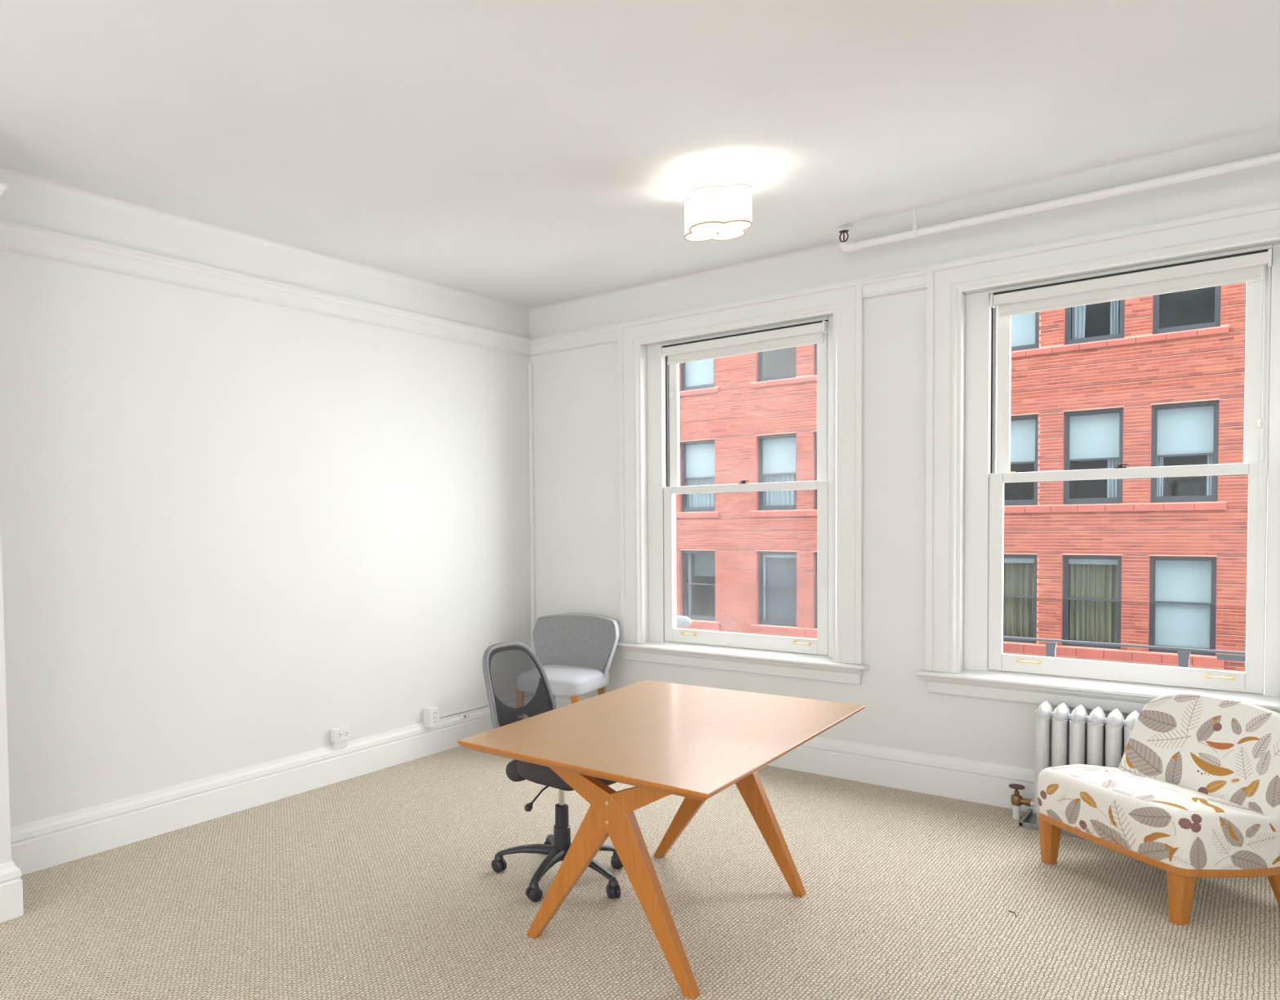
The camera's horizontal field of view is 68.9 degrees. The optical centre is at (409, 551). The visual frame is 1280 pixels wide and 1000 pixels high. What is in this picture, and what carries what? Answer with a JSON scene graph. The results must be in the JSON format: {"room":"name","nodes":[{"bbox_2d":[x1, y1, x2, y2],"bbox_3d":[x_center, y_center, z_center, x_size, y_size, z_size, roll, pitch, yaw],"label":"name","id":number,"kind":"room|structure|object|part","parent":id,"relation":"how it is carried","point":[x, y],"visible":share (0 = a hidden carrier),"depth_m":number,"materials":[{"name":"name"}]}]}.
{"room":"office","nodes":[
{"label":"office","id":0,"kind":"room"},
{"bbox_2d":[0,516,11,864],"bbox_3d":[-3.246,-0.026,2.083,0.600,3.012,4.250,1,3,44],"label":"wall","id":1,"kind":"structure","parent":0,"point":[5,822],"depth_m":3.42,"materials":[{"name":"paint"}]},
{"bbox_2d":[0,178,531,826],"bbox_3d":[-0.442,-0.183,5.280,0.200,3.012,4.250,1,3,44],"label":"wall","id":2,"kind":"structure","parent":0,"point":[236,533],"depth_m":4.62,"materials":[{"name":"paint"}]},
{"bbox_2d":[0,705,493,922],"bbox_3d":[-1.771,1.303,3.474,0.428,0.212,8.200,1,3,44],"label":"baseboard","id":3,"kind":"structure","parent":2,"relation":"attached to","point":[46,842],"depth_m":4.51,"materials":[{"name":"paint"}]},
{"bbox_2d":[0,123,530,315],"bbox_3d":[-1.814,-1.586,3.369,0.440,0.050,8.200,1,3,44],"label":"trim","id":4,"kind":"structure","parent":2,"relation":"attached to","point":[11,175],"depth_m":4.59,"materials":[{"name":"paint"}]},
{"bbox_2d":[0,182,531,356],"bbox_3d":[-1.807,-1.319,3.376,0.446,0.113,8.200,1,3,44],"label":"trim","id":5,"kind":"structure","parent":2,"relation":"attached to","point":[15,237],"depth_m":4.57,"materials":[{"name":"paint"}]},
{"bbox_2d":[330,725,350,749],"bbox_3d":[-0.396,1.076,5.174,0.045,0.118,0.120,1,3,44],"label":"wall socket","id":6,"kind":"object","parent":2,"relation":"attached to","point":[339,735],"visible":1,"depth_m":5.15,"materials":[{"name":"white plastic"}]},
{"bbox_2d":[337,732,342,738],"bbox_3d":[-0.400,1.056,5.140,0.003,0.036,0.032,1,3,44],"label":"receptacle","id":7,"kind":"object","parent":6,"relation":"attached to","point":[339,734],"depth_m":5.14,"materials":[{"name":"white plastic"}]},
{"bbox_3d":[-0.385,1.055,5.162,0.005,0.076,0.120,1,3,44],"label":"plate","id":8,"kind":"part","parent":6,"relation":"part of","materials":[{"name":"white plastic"}]},
{"bbox_2d":[344,730,348,737],"bbox_3d":[-0.364,1.054,5.178,0.003,0.036,0.032,1,3,44],"label":"receptacle","id":9,"kind":"object","parent":6,"relation":"attached to","point":[346,732],"depth_m":5.18,"materials":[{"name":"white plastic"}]},
{"bbox_2d":[423,706,439,728],"bbox_3d":[0.142,1.054,5.717,0.067,0.124,0.082,1,3,44],"label":"power outlet","id":10,"kind":"object","parent":2,"relation":"attached to","point":[431,713],"visible":1,"depth_m":5.69,"materials":[{"name":"white plastic"}]},
{"bbox_3d":[0.164,1.054,5.696,0.004,0.124,0.082,1,3,44],"label":"plate","id":11,"kind":"part","parent":10,"relation":"part of","materials":[{"name":"white plastic"}]},
{"bbox_2d":[439,702,488,717],"bbox_3d":[0.527,1.050,6.153,0.016,0.022,1.074,1,3,44],"label":"cable raceway","id":12,"kind":"object","parent":2,"relation":"attached to","point":[464,709],"visible":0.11,"depth_m":5.97,"materials":[{"name":"white plastic"}]},
{"bbox_2d":[459,711,468,719],"bbox_3d":[0.367,1.093,5.961,0.029,0.036,0.070,1,3,44],"label":"phone jack","id":13,"kind":"object","parent":2,"relation":"attached to","point":[463,715],"visible":1,"depth_m":5.94,"materials":[{"name":"white plastic"}]},
{"bbox_2d":[528,363,535,652],"bbox_3d":[0.896,-0.162,6.506,0.026,2.400,0.029,1,3,44],"label":"cable raceway","id":14,"kind":"object","parent":2,"relation":"attached to","point":[531,420],"visible":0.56,"depth_m":6.49,"materials":[{"name":"white plastic"}]},
{"bbox_2d":[0,0,1279,307],"bbox_3d":[0.363,-1.646,1.476,6.800,0.150,8.500,1,3,44],"label":"ceiling","id":15,"kind":"structure","parent":0,"point":[531,153],"depth_m":3.30,"materials":[{"name":"paint"}]},
{"bbox_2d":[684,170,752,241],"bbox_3d":[1.379,-1.548,3.996,0.267,0.254,0.267,-1,2,6],"label":"ceiling light","id":16,"kind":"object","parent":15,"relation":"attached to","point":[713,211],"visible":1,"depth_m":3.89,"materials":[{"name":"white glass"}]},
{"bbox_3d":[1.378,-1.625,3.993,0.150,0.100,0.150,-1,2,6],"label":"canopy plate","id":17,"kind":"part","parent":16,"relation":"part of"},
{"bbox_2d":[685,221,751,240],"bbox_3d":[1.381,-1.438,4.000,0.255,0.005,0.255,-1,2,6],"label":"diffuser","id":18,"kind":"object","parent":16,"relation":"attached to","point":[698,230],"depth_m":3.99,"materials":[{"name":"white glass"}]},
{"bbox_2d":[839,151,1279,252],"bbox_3d":[3.789,-1.616,3.248,4.224,0.142,0.050,1,3,44],"label":"pipe","id":19,"kind":"object","parent":15,"relation":"attached to","point":[1274,157],"visible":1,"depth_m":4.03,"materials":[{"name":"metal"}]},
{"bbox_2d":[0,745,1279,999],"bbox_3d":[0.415,1.539,1.587,6.800,0.200,8.500,1,3,44],"label":"floor","id":20,"kind":"structure","parent":0,"point":[382,884],"depth_m":3.40,"materials":[{"name":"carpet"}]},
{"bbox_2d":[482,641,622,902],"bbox_3d":[0.615,0.882,3.720,0.624,0.958,0.569,1,3,44],"label":"office chair","id":21,"kind":"object","parent":20,"relation":"on","point":[518,687],"visible":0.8,"depth_m":3.78,"materials":[{"name":"black plastic"}]},
{"bbox_3d":[0.464,0.630,3.885,0.170,0.462,0.422,1,3,44],"label":"frame","id":22,"kind":"part","parent":21,"relation":"part of","materials":[{"name":"grey plastic"}]},
{"bbox_3d":[0.494,1.261,3.775,0.242,0.061,0.059,0,2,16],"label":"arm","id":23,"kind":"part","parent":21,"relation":"part of","materials":[{"name":"black plastic"}]},
{"bbox_3d":[0.542,0.986,3.650,0.121,0.074,0.008,-2,2,-33],"label":"height lever","id":24,"kind":"part","parent":21,"relation":"part of","materials":[{"name":"black plastic"}]},
{"bbox_3d":[0.555,1.266,3.608,0.059,0.061,0.242,0,2,34],"label":"arm","id":25,"kind":"part","parent":21,"relation":"part of","materials":[{"name":"black plastic"}]},
{"bbox_3d":[0.634,1.255,3.884,0.059,0.061,0.242,-1,2,-2],"label":"arm","id":26,"kind":"part","parent":21,"relation":"part of","materials":[{"name":"black plastic"}]},
{"bbox_3d":[0.676,0.888,3.719,0.424,0.084,0.415,1,3,44],"label":"seat","id":27,"kind":"part","parent":21,"relation":"part of","materials":[{"name":"black fabric"}]},
{"bbox_3d":[0.733,1.263,3.614,0.059,0.061,0.242,-2,3,-38],"label":"arm","id":28,"kind":"part","parent":21,"relation":"part of","materials":[{"name":"black plastic"}]},
{"bbox_3d":[0.781,1.256,3.785,0.242,0.061,0.059,-2,2,-20],"label":"arm","id":29,"kind":"part","parent":21,"relation":"part of","materials":[{"name":"black plastic"}]},
{"bbox_2d":[532,613,619,703],"bbox_3d":[1.002,0.857,5.912,0.600,0.842,0.672,1,3,44],"label":"chair","id":30,"kind":"object","parent":20,"relation":"on","point":[575,651],"visible":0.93,"depth_m":6.01,"materials":[{"name":"grey fabric"}]},
{"bbox_3d":[1.111,0.653,6.018,0.590,0.432,0.227,0,2,33],"label":"backrest","id":31,"kind":"part","parent":30,"relation":"part of","materials":[{"name":"grey fabric"}]},
{"bbox_3d":[1.038,1.091,5.562,0.044,0.398,0.044,0,2,33],"label":"leg","id":32,"kind":"part","parent":30,"relation":"part of","materials":[{"name":"brown wood"}]},
{"bbox_3d":[1.006,0.830,5.861,0.486,0.116,0.570,0,2,34],"label":"seat","id":33,"kind":"part","parent":30,"relation":"part of","materials":[{"name":"grey fabric"}]},
{"bbox_3d":[1.292,1.073,5.966,0.044,0.398,0.073,0,2,33],"label":"leg","id":34,"kind":"part","parent":30,"relation":"part of","materials":[{"name":"brown wood"}]},
{"bbox_2d":[457,680,865,999],"bbox_3d":[0.985,1.000,3.352,1.000,0.735,1.490,1,3,44],"label":"desk","id":35,"kind":"object","parent":20,"relation":"on","point":[661,740],"visible":1,"depth_m":3.07,"materials":[{"name":"brown wood"}]},
{"bbox_3d":[0.687,1.034,2.970,0.717,0.704,0.038,1,3,44],"label":"leg","id":36,"kind":"part","parent":35,"relation":"part of","materials":[{"name":"brown wood"}]},
{"bbox_3d":[0.651,1.033,3.004,0.670,0.704,0.044,1,3,44],"label":"leg","id":37,"kind":"part","parent":35,"relation":"part of","materials":[{"name":"brown wood"}]},
{"bbox_3d":[1.345,0.998,3.703,0.717,0.704,0.038,1,3,44],"label":"leg","id":38,"kind":"part","parent":35,"relation":"part of","materials":[{"name":"brown wood"}]},
{"bbox_3d":[1.309,0.997,3.737,0.670,0.704,0.044,1,3,44],"label":"leg","id":39,"kind":"part","parent":35,"relation":"part of","materials":[{"name":"brown wood"}]},
{"bbox_2d":[1008,700,1139,839],"bbox_3d":[3.231,1.016,4.074,0.844,0.580,0.241,1,3,44],"label":"radiator","id":40,"kind":"object","parent":20,"relation":"on","point":[1062,737],"visible":0.31,"depth_m":4.15,"materials":[{"name":"silver metal"}]},
{"bbox_2d":[1018,808,1084,839],"bbox_3d":[3.258,1.291,4.060,0.775,0.030,0.240,1,3,44],"label":"drip tray","id":41,"kind":"object","parent":40,"relation":"on","point":[1028,820],"depth_m":4.25,"materials":[{"name":"grey metal"}]},
{"bbox_2d":[1037,693,1279,924],"bbox_3d":[3.006,0.957,3.531,0.619,0.743,0.730,-1,2,-5],"label":"slipper chair","id":42,"kind":"object","parent":20,"relation":"on","point":[1193,792],"visible":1,"depth_m":3.41,"materials":[{"name":"white fabric"}]},
{"bbox_3d":[2.727,1.220,3.810,0.072,0.208,0.072,-1,2,-6],"label":"leg","id":43,"kind":"part","parent":42,"relation":"part of","materials":[{"name":"brown wood"}]},
{"bbox_3d":[2.989,1.012,3.531,0.584,0.209,0.730,-1,2,-6],"label":"seat","id":44,"kind":"part","parent":42,"relation":"part of","materials":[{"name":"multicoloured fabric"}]},
{"bbox_3d":[2.991,1.129,3.535,0.579,0.028,0.724,-1,2,-6],"label":"seat rail","id":45,"kind":"part","parent":42,"relation":"part of","materials":[{"name":"brown wood"}]},
{"bbox_3d":[2.788,1.239,3.235,0.072,0.208,0.072,-1,2,-6],"label":"leg","id":46,"kind":"part","parent":42,"relation":"part of","materials":[{"name":"brown wood"}]},
{"bbox_3d":[3.194,0.801,3.546,0.235,0.438,0.655,-1,2,-6],"label":"backrest","id":47,"kind":"part","parent":42,"relation":"part of","materials":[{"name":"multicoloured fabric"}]},
{"bbox_3d":[3.244,1.227,3.346,0.107,0.208,0.078,-1,2,-6],"label":"leg","id":48,"kind":"part","parent":42,"relation":"part of","materials":[{"name":"brown wood"}]},
{"bbox_2d":[529,161,1279,768],"bbox_3d":[3.333,-0.213,4.370,6.500,3.012,0.280,1,3,44],"label":"wall","id":49,"kind":"structure","parent":0,"point":[575,397],"depth_m":4.92,"materials":[{"name":"paint"}]},
{"bbox_2d":[530,323,617,356],"bbox_3d":[1.128,-1.466,6.206,0.745,0.113,0.046,1,3,44],"label":"trim","id":50,"kind":"structure","parent":49,"relation":"attached to","point":[607,334],"depth_m":6.18,"materials":[{"name":"paint"}]},
{"bbox_2d":[529,241,840,315],"bbox_3d":[3.198,-1.697,4.203,6.500,0.050,0.040,1,3,44],"label":"trim","id":51,"kind":"structure","parent":49,"relation":"attached to","point":[832,246],"depth_m":5.58,"materials":[{"name":"paint"}]},
{"bbox_2d":[616,278,869,684],"bbox_3d":[2.039,-0.392,5.544,1.572,2.243,0.353,1,3,44],"label":"window","id":52,"kind":"structure","parent":49,"relation":"in","point":[648,387],"depth_m":5.46,"materials":[{"name":"paint"}]},
{"bbox_3d":[2.067,-0.364,5.574,1.212,1.991,0.273,1,3,44],"label":"frame","id":53,"kind":"part","parent":52,"relation":"part of","materials":[{"name":"paint"}]},
{"bbox_2d":[659,320,827,364],"bbox_3d":[2.012,-1.254,5.457,1.026,0.139,0.063,1,3,44],"label":"roller blind","id":54,"kind":"object","parent":52,"relation":"attached to","point":[811,334],"visible":1,"depth_m":5.42,"materials":[{"name":"fabric"}]},
{"bbox_3d":[2.061,0.087,5.540,1.034,1.016,0.034,1,3,44],"label":"sash","id":55,"kind":"part","parent":52,"relation":"part of","materials":[{"name":"paint"}]},
{"bbox_3d":[2.078,-0.848,5.541,0.990,0.930,0.034,1,3,44],"label":"sash","id":56,"kind":"part","parent":52,"relation":"part of","materials":[{"name":"paint"}]},
{"bbox_2d":[555,697,1035,813],"bbox_3d":[3.249,1.192,4.308,6.500,0.212,0.028,1,3,44],"label":"baseboard","id":57,"kind":"structure","parent":49,"relation":"attached to","point":[957,778],"depth_m":4.81,"materials":[{"name":"paint"}]},
{"bbox_2d":[861,265,926,299],"bbox_3d":[2.599,-1.440,4.789,0.317,0.113,0.046,1,3,44],"label":"trim","id":58,"kind":"structure","parent":49,"relation":"attached to","point":[913,279],"depth_m":4.78,"materials":[{"name":"paint"}]},
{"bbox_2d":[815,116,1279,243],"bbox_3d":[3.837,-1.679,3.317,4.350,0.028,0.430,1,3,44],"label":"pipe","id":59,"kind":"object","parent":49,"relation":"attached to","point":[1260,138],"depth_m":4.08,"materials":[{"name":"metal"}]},
{"bbox_2d":[915,200,1279,714],"bbox_3d":[3.356,-0.369,4.276,1.572,2.243,0.353,1,3,44],"label":"window","id":60,"kind":"structure","parent":49,"relation":"in","point":[969,344],"depth_m":4.44,"materials":[{"name":"paint"}]},
{"bbox_3d":[3.379,0.110,4.272,1.034,1.016,0.034,1,3,44],"label":"sash","id":61,"kind":"part","parent":60,"relation":"part of","materials":[{"name":"paint"}]},
{"bbox_3d":[3.396,-0.825,4.272,0.990,0.930,0.034,1,3,44],"label":"sash","id":62,"kind":"part","parent":60,"relation":"part of","materials":[{"name":"paint"}]},
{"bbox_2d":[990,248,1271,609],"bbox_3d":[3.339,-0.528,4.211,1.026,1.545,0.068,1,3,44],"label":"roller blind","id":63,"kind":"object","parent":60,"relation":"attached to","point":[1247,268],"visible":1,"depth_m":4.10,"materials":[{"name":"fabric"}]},
{"bbox_3d":[3.681,-0.502,3.854,0.028,1.506,0.004,1,3,44],"label":"bead chain","id":64,"kind":"part","parent":63,"relation":"part of","materials":[{"name":"white plastic"}]},
{"label":"outside","id":65,"kind":"structure","parent":0,"visible":0},
{"bbox_3d":[8.420,12.589,14.570,60.000,0.200,20.081,1,3,44],"label":"floor","id":66,"kind":"structure","parent":65,"visible":0},
{"bbox_2d":[675,281,1248,672],"bbox_3d":[13.167,1.706,23.797,24.693,20.750,1.685,1,3,44],"label":"brick building","id":67,"kind":"structure","parent":66,"relation":"on","point":[1156,380],"depth_m":20.66,"materials":[{"name":"brick"}]},
{"bbox_2d":[676,615,692,626],"bbox_3d":[1.695,0.499,6.438,0.572,0.086,0.392,1,3,44],"label":"vent cap","id":68,"kind":"object","parent":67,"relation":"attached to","point":[682,621],"visible":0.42,"depth_m":6.36,"materials":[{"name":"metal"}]},
{"bbox_2d":[688,553,691,614],"bbox_3d":[8.636,0.998,27.520,0.090,1.998,0.030,1,3,44],"label":"curtain","id":69,"kind":"object","parent":67,"relation":"hanging from","point":[689,554],"depth_m":27.52,"materials":[{"name":"fabric"}]},
{"bbox_3d":[8.727,-5.458,26.876,1.014,1.042,0.030,1,3,44],"label":"sash","id":70,"kind":"part","parent":67,"relation":"part of","materials":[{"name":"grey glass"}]},
{"bbox_2d":[684,358,713,386],"bbox_3d":[8.782,-5.951,26.924,1.014,2.023,0.010,1,3,44],"label":"blind","id":71,"kind":"object","parent":67,"relation":"hanging from","point":[697,372],"depth_m":26.97,"materials":[{"name":"white fabric"}]},
{"bbox_3d":[8.796,-2.751,26.996,1.014,1.073,0.030,1,3,44],"label":"sash","id":72,"kind":"part","parent":67,"relation":"part of","materials":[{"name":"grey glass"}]},
{"bbox_3d":[8.787,-1.766,27.005,1.014,0.978,0.030,1,3,44],"label":"sash","id":73,"kind":"part","parent":67,"relation":"part of","materials":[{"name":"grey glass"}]},
{"bbox_3d":[8.849,0.501,27.109,1.014,0.983,0.030,1,3,44],"label":"sash","id":74,"kind":"part","parent":67,"relation":"part of","materials":[{"name":"grey glass"}]},
{"bbox_3d":[8.840,1.481,27.118,1.014,1.055,0.030,1,3,44],"label":"sash","id":75,"kind":"part","parent":67,"relation":"part of","materials":[{"name":"grey glass"}]},
{"bbox_2d":[686,478,714,507],"bbox_3d":[8.902,-1.776,27.124,1.014,0.988,0.040,1,3,44],"label":"sheer curtain","id":76,"kind":"object","parent":67,"relation":"hanging from","point":[700,500],"depth_m":27.16,"materials":[{"name":"fabric"}]},
{"bbox_2d":[685,443,715,477],"bbox_3d":[8.834,-2.768,27.035,1.014,1.043,0.010,1,3,44],"label":"blind","id":77,"kind":"object","parent":67,"relation":"hanging from","point":[700,457],"depth_m":27.05,"materials":[{"name":"white fabric"}]},
{"bbox_2d":[693,553,715,576],"bbox_3d":[9.256,0.370,27.530,1.014,0.763,0.020,1,3,44],"label":"blind","id":78,"kind":"object","parent":67,"relation":"hanging from","point":[704,563],"depth_m":27.63,"materials":[{"name":"fabric"}]},
{"bbox_3d":[10.611,1.100,25.539,1.020,1.868,0.020,1,3,44],"label":"frame","id":79,"kind":"part","parent":67,"relation":"part of","materials":[{"name":"metal"}]},
{"bbox_3d":[10.431,-5.428,25.235,1.020,1.042,0.030,1,3,44],"label":"sash","id":80,"kind":"part","parent":67,"relation":"part of","materials":[{"name":"grey glass"}]},
{"bbox_3d":[10.491,-1.736,25.364,1.020,0.978,0.030,1,3,44],"label":"sash","id":81,"kind":"part","parent":67,"relation":"part of","materials":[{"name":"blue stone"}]},
{"bbox_3d":[10.544,1.510,25.478,1.020,1.055,0.030,1,3,44],"label":"sash","id":82,"kind":"part","parent":67,"relation":"part of","materials":[{"name":"grey glass"}]},
{"bbox_3d":[10.500,-2.722,25.355,1.020,1.073,0.030,1,3,44],"label":"sash","id":83,"kind":"part","parent":67,"relation":"part of","materials":[{"name":"glass"}]},
{"bbox_3d":[10.553,0.531,25.469,1.020,0.983,0.030,1,3,44],"label":"sash","id":84,"kind":"part","parent":67,"relation":"part of","materials":[{"name":"grey glass"}]},
{"bbox_2d":[763,474,795,506],"bbox_3d":[10.606,-1.747,25.483,1.020,0.988,0.040,1,3,44],"label":"sheer curtain","id":85,"kind":"object","parent":67,"relation":"hanging from","point":[771,497],"depth_m":25.50,"materials":[{"name":"fabric"}]},
{"bbox_2d":[762,437,795,474],"bbox_3d":[10.537,-2.739,25.394,1.020,1.043,0.010,1,3,44],"label":"blind","id":86,"kind":"object","parent":67,"relation":"hanging from","point":[779,454],"depth_m":25.41,"materials":[{"name":"white fabric"}]},
{"bbox_2d":[763,554,795,558],"bbox_3d":[10.584,0.103,25.493,1.020,0.130,0.010,1,3,44],"label":"blind","id":87,"kind":"object","parent":67,"relation":"hanging from","point":[768,556],"depth_m":25.51,"materials":[{"name":"white fabric"}]},
{"bbox_2d":[1003,562,1014,635],"bbox_3d":[14.487,1.160,21.875,0.550,1.878,0.070,1,3,44],"label":"curtain","id":88,"kind":"object","parent":67,"relation":"hanging from","point":[1008,567],"depth_m":21.76,"materials":[{"name":"green fabric"}]},
{"bbox_2d":[1003,557,1034,563],"bbox_3d":[14.588,0.187,21.638,1.001,0.160,0.010,1,3,44],"label":"blind","id":89,"kind":"object","parent":67,"relation":"hanging from","point":[1012,560],"depth_m":21.52,"materials":[{"name":"white fabric"}]},
{"bbox_3d":[14.557,0.600,21.613,1.001,0.983,0.030,1,3,44],"label":"sash","id":90,"kind":"part","parent":67,"relation":"part of","materials":[{"name":"green fabric"}]},
{"bbox_3d":[14.549,1.580,21.622,1.001,1.055,0.030,1,3,44],"label":"sash","id":91,"kind":"part","parent":67,"relation":"part of","materials":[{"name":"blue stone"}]},
{"bbox_3d":[14.496,-1.667,21.509,1.001,0.978,0.030,1,3,44],"label":"sash","id":92,"kind":"part","parent":67,"relation":"part of","materials":[{"name":"black glass"}]},
{"bbox_2d":[1010,419,1035,462],"bbox_3d":[14.542,-2.669,21.538,1.001,1.043,0.010,1,3,44],"label":"blind","id":93,"kind":"object","parent":67,"relation":"hanging from","point":[1022,431],"depth_m":21.39,"materials":[{"name":"white fabric"}]},
{"bbox_2d":[1011,312,1035,346],"bbox_3d":[14.490,-5.852,21.427,1.001,2.023,0.010,1,3,44],"label":"blind","id":94,"kind":"object","parent":67,"relation":"hanging from","point":[1023,326],"depth_m":21.30,"materials":[{"name":"white fabric"}]},
{"bbox_3d":[14.504,-2.652,21.499,1.001,1.073,0.030,1,3,44],"label":"sash","id":95,"kind":"part","parent":67,"relation":"part of","materials":[{"name":"glass"}]},
{"bbox_2d":[1013,563,1034,637],"bbox_3d":[14.840,1.165,21.578,0.530,1.878,0.070,1,3,44],"label":"curtain","id":96,"kind":"object","parent":67,"relation":"hanging from","point":[1024,573],"depth_m":21.58,"materials":[{"name":"green fabric"}]},
{"bbox_3d":[14.436,-5.359,21.380,1.001,1.042,0.030,1,3,44],"label":"sash","id":97,"kind":"part","parent":67,"relation":"part of","materials":[{"name":"blue glass"}]},
{"bbox_2d":[1071,305,1085,339],"bbox_3d":[15.460,-5.839,20.597,0.276,2.023,0.060,1,3,44],"label":"curtain","id":98,"kind":"object","parent":67,"relation":"hanging from","point":[1078,312],"depth_m":20.62,"materials":[{"name":"fabric"}]},
{"bbox_2d":[1067,564,1096,641],"bbox_3d":[15.627,1.180,20.778,0.541,1.878,0.070,1,3,44],"label":"curtain","id":99,"kind":"object","parent":67,"relation":"hanging from","point":[1082,617],"depth_m":20.76,"materials":[{"name":"green fabric"}]},
{"bbox_3d":[15.685,1.599,20.527,0.982,1.055,0.030,1,3,44],"label":"sash","id":100,"kind":"part","parent":67,"relation":"part of","materials":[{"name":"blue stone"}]},
{"bbox_3d":[15.694,0.620,20.518,0.982,0.983,0.030,1,3,44],"label":"sash","id":101,"kind":"part","parent":67,"relation":"part of","materials":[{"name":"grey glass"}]},
{"bbox_2d":[1068,559,1118,564],"bbox_3d":[15.725,0.207,20.544,0.982,0.160,0.010,1,3,44],"label":"blind","id":102,"kind":"object","parent":67,"relation":"hanging from","point":[1071,562],"depth_m":20.54,"materials":[{"name":"white fabric"}]},
{"bbox_3d":[15.633,-1.647,20.414,0.982,0.978,0.030,1,3,44],"label":"sash","id":103,"kind":"part","parent":67,"relation":"part of","materials":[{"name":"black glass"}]},
{"bbox_3d":[15.641,-2.633,20.405,0.982,1.073,0.030,1,3,44],"label":"sash","id":104,"kind":"part","parent":67,"relation":"part of","materials":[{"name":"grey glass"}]},
{"bbox_2d":[1069,413,1119,459],"bbox_3d":[15.679,-2.650,20.444,0.982,1.043,0.010,1,3,44],"label":"blind","id":105,"kind":"object","parent":67,"relation":"hanging from","point":[1091,435],"depth_m":20.44,"materials":[{"name":"white fabric"}]},
{"bbox_3d":[15.572,-5.339,20.285,0.982,1.042,0.030,1,3,44],"label":"sash","id":106,"kind":"part","parent":67,"relation":"part of","materials":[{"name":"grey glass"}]},
{"bbox_2d":[1095,564,1117,642],"bbox_3d":[15.973,1.184,20.486,0.521,1.878,0.070,1,3,44],"label":"curtain","id":107,"kind":"object","parent":67,"relation":"hanging from","point":[1106,575],"depth_m":20.49,"materials":[{"name":"green fabric"}]},
{"bbox_2d":[1106,458,1118,497],"bbox_3d":[16.007,-1.663,20.282,0.260,1.008,0.040,1,3,44],"label":"curtain","id":108,"kind":"object","parent":67,"relation":"hanging from","point":[1112,484],"depth_m":20.31,"materials":[{"name":"fabric"}]},
{"bbox_2d":[1110,300,1119,334],"bbox_3d":[15.917,-5.831,20.157,0.160,2.023,0.060,1,3,44],"label":"curtain","id":109,"kind":"object","parent":67,"relation":"hanging from","point":[1114,305],"depth_m":20.17,"materials":[{"name":"fabric"}]},
{"bbox_2d":[1156,457,1163,496],"bbox_3d":[16.569,-1.654,19.741,0.140,1.008,0.030,1,3,44],"label":"curtain","id":110,"kind":"object","parent":67,"relation":"hanging from","point":[1160,460],"depth_m":19.73,"materials":[{"name":"fabric"}]},
{"bbox_3d":[16.815,1.619,19.439,0.995,1.055,0.030,1,3,44],"label":"sash","id":111,"kind":"part","parent":67,"relation":"part of","materials":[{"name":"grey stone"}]},
{"bbox_3d":[16.824,0.639,19.430,0.995,0.983,0.030,1,3,44],"label":"sash","id":112,"kind":"part","parent":67,"relation":"part of","materials":[{"name":"blue glass"}]},
{"bbox_2d":[1155,560,1211,648],"bbox_3d":[16.870,1.145,19.488,0.995,1.998,0.010,1,3,44],"label":"blind","id":113,"kind":"object","parent":67,"relation":"hanging from","point":[1180,625],"depth_m":19.48,"materials":[{"name":"white fabric"}]},
{"bbox_3d":[16.762,-1.627,19.326,0.995,0.978,0.030,1,3,44],"label":"sash","id":114,"kind":"part","parent":67,"relation":"part of","materials":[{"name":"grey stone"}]},
{"bbox_3d":[16.771,-2.613,19.317,0.995,1.073,0.030,1,3,44],"label":"sash","id":115,"kind":"part","parent":67,"relation":"part of","materials":[{"name":"glass"}]},
{"bbox_2d":[1156,405,1213,455],"bbox_3d":[16.809,-2.630,19.356,0.995,1.043,0.010,1,3,44],"label":"blind","id":116,"kind":"object","parent":67,"relation":"hanging from","point":[1180,429],"depth_m":19.35,"materials":[{"name":"white fabric"}]},
{"bbox_3d":[16.702,-5.320,19.197,0.995,1.042,0.030,1,3,44],"label":"sash","id":117,"kind":"part","parent":67,"relation":"part of","materials":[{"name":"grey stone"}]},
{"bbox_2d":[1206,454,1212,495],"bbox_3d":[17.184,-1.643,19.148,0.140,1.008,0.030,1,3,44],"label":"curtain","id":118,"kind":"object","parent":67,"relation":"hanging from","point":[1209,478],"depth_m":19.17,"materials":[{"name":"fabric"}]},
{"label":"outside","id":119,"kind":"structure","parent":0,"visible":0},
{"bbox_2d":[1003,635,1245,667],"bbox_3d":[3.981,0.708,4.987,2.600,0.388,0.100,1,3,44],"label":"handrail","id":120,"kind":"object","parent":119,"point":[1051,647],"visible":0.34,"depth_m":4.85,"materials":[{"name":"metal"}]},
{"bbox_3d":[3.745,0.694,5.215,0.052,0.328,0.036,1,3,44],"label":"post","id":121,"kind":"part","parent":120,"relation":"part of","materials":[{"name":"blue metal"}]},
{"bbox_3d":[4.167,0.701,4.808,0.052,0.328,0.036,1,3,44],"label":"post","id":122,"kind":"part","parent":120,"relation":"part of","materials":[{"name":"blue metal"}]}
]}

